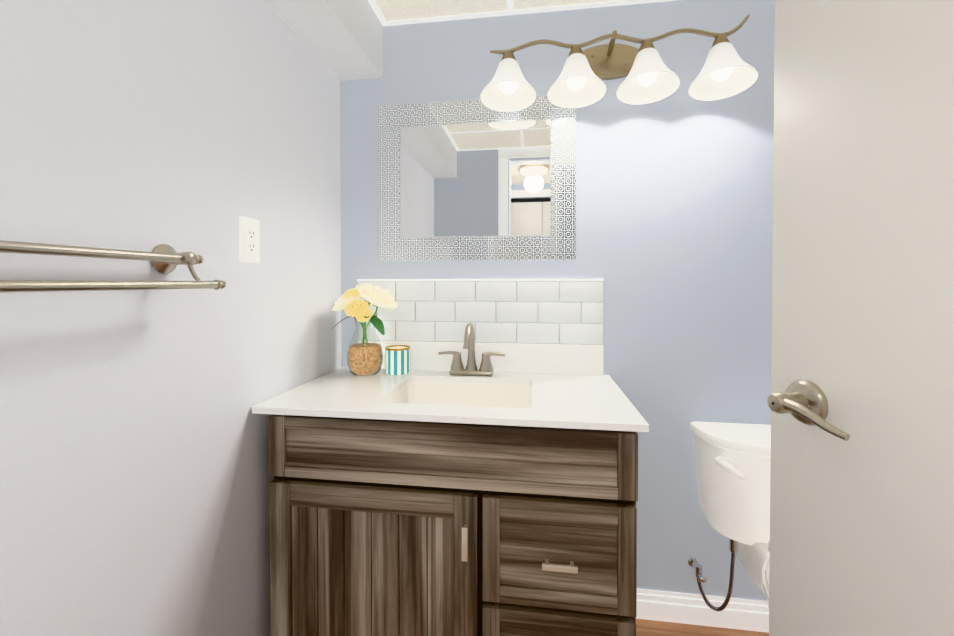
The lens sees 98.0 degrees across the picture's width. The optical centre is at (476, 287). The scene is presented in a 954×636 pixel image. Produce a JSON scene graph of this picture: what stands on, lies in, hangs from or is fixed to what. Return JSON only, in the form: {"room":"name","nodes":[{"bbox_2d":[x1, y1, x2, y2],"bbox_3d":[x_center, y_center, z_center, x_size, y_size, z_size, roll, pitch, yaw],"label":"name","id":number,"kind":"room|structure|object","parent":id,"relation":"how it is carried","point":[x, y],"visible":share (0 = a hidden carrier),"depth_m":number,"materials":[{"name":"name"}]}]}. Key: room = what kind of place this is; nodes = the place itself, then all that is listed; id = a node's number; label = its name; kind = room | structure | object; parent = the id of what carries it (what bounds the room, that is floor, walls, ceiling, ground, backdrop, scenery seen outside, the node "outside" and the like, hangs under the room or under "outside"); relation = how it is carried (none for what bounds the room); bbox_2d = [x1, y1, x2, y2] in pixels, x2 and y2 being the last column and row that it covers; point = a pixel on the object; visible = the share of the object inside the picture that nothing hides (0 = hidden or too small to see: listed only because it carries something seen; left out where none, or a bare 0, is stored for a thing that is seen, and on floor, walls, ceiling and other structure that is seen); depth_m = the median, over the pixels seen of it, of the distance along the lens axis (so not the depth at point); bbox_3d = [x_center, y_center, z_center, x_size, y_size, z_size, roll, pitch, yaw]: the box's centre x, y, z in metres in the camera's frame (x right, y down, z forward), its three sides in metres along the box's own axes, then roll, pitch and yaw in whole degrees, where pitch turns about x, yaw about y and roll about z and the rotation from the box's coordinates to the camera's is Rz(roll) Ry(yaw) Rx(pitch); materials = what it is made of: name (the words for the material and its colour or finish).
{"room":"bathroom","nodes":[
{"label":"bathroom","id":0,"kind":"room"},
{"bbox_2d":[0,0,340,635],"bbox_3d":[-0.688,-0.002,0.768,0.120,2.300,1.640,0,1,8],"label":"wall","id":1,"kind":"structure","parent":0,"point":[136,479],"depth_m":0.80,"materials":[{"name":"grey paint"}]},
{"bbox_2d":[0,240,225,292],"bbox_3d":[-0.605,-0.037,0.510,0.112,0.090,0.690,0,1,8],"label":"towel rail","id":2,"kind":"object","parent":1,"relation":"attached to","point":[164,258],"visible":1,"depth_m":0.63,"materials":[{"name":"silver metal"}]},
{"bbox_2d":[239,216,259,262],"bbox_3d":[-0.581,-0.121,1.063,0.009,0.114,0.070,0,1,8],"label":"wall outlet","id":3,"kind":"object","parent":1,"relation":"attached to","point":[249,241],"visible":1,"depth_m":1.06,"materials":[{"name":"white plastic"}]},
{"bbox_2d":[368,0,677,25],"bbox_3d":[0.295,-0.976,0.124,3.400,0.055,2.860,0,1,8],"label":"ceiling","id":4,"kind":"structure","parent":0,"point":[394,12],"depth_m":1.44,"materials":[{"name":"paint"}]},
{"bbox_2d":[263,0,382,80],"bbox_3d":[-0.536,-0.865,0.796,0.169,0.195,1.520,0,1,8],"label":"ceiling bulkhead","id":5,"kind":"object","parent":4,"relation":"attached to","point":[341,40],"visible":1,"depth_m":1.31,"materials":[{"name":"grey paint"}]},
{"bbox_2d":[340,0,774,600],"bbox_3d":[0.459,-0.012,1.498,2.190,2.300,0.120,0,1,8],"label":"wall","id":6,"kind":"structure","parent":0,"point":[674,220],"depth_m":1.42,"materials":[{"name":"blue paint"}]},
{"bbox_2d":[378,95,575,260],"bbox_3d":[-0.011,-0.384,1.486,0.713,0.572,0.017,0,1,8],"label":"wall mirror","id":7,"kind":"object","parent":6,"relation":"attached to","point":[470,180],"visible":0.85,"depth_m":1.48,"materials":[{"name":"grey mirror"}]},
{"bbox_2d":[480,14,758,111],"bbox_3d":[0.425,-0.721,1.319,0.832,0.226,0.221,0,1,8],"label":"wall lamp","id":8,"kind":"object","parent":6,"relation":"attached to","point":[725,72],"visible":1,"depth_m":1.32,"materials":[{"name":"white glass"}]},
{"bbox_2d":[636,588,768,632],"bbox_3d":[0.912,1.091,1.382,0.955,0.097,0.014,0,1,8],"label":"baseboard","id":9,"kind":"structure","parent":6,"relation":"attached to","point":[696,609],"depth_m":1.39,"materials":[{"name":"white paint"}]},
{"bbox_2d":[636,619,768,635],"bbox_3d":[0.295,1.181,0.153,3.400,0.050,2.860,0,1,8],"label":"floor","id":10,"kind":"structure","parent":0,"point":[644,627],"depth_m":1.38,"materials":[{"name":"wood"}]},
{"bbox_2d":[268,415,637,635],"bbox_3d":[-0.055,0.733,1.255,0.930,0.817,0.514,0,1,8],"label":"vanity cabinet","id":11,"kind":"object","parent":10,"relation":"on","point":[394,528],"visible":0.94,"depth_m":1.03,"materials":[{"name":"brown wood"}]},
{"bbox_2d":[252,279,648,431],"bbox_3d":[-0.061,0.215,1.253,0.980,0.486,0.511,0,1,8],"label":"countertop","id":12,"kind":"structure","parent":11,"relation":"on","point":[545,336],"depth_m":1.44,"materials":[{"name":"white stone"}]},
{"bbox_2d":[331,283,397,375],"bbox_3d":[-0.386,0.142,1.438,0.232,0.317,0.156,0,1,8],"label":"flower vase","id":13,"kind":"object","parent":12,"relation":"on","point":[365,354],"visible":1,"depth_m":1.41,"materials":[{"name":"clear glass"}]},
{"bbox_2d":[385,345,409,374],"bbox_3d":[-0.281,0.255,1.471,0.088,0.091,0.088,0,1,8],"label":"candle jar","id":14,"kind":"object","parent":12,"relation":"on","point":[397,359],"visible":1,"depth_m":1.44,"materials":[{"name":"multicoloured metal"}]},
{"bbox_2d":[438,323,504,375],"bbox_3d":[-0.025,0.210,1.401,0.236,0.183,0.138,0,1,8],"label":"faucet","id":15,"kind":"object","parent":12,"relation":"on","point":[484,369],"visible":0.98,"depth_m":1.43,"materials":[{"name":"silver metal"}]},
{"bbox_2d":[688,421,770,610],"bbox_3d":[0.899,0.799,1.026,0.468,0.691,0.714,0,1,8],"label":"toilet","id":16,"kind":"object","parent":10,"relation":"on","point":[733,463],"visible":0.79,"depth_m":1.25,"materials":[{"name":"white ceramic"}]},
{"bbox_3d":[0.233,0.010,-0.127,1.950,2.300,0.120,0,1,8],"label":"wall","id":17,"kind":"structure","parent":0,"visible":0},
{"bbox_2d":[767,0,953,635],"bbox_3d":[0.479,0.135,0.272,0.241,2.014,0.705,0,1,8],"label":"door","id":18,"kind":"structure","parent":17,"relation":"in","point":[860,400],"depth_m":0.49,"materials":[{"name":"grey paint"}]}
]}

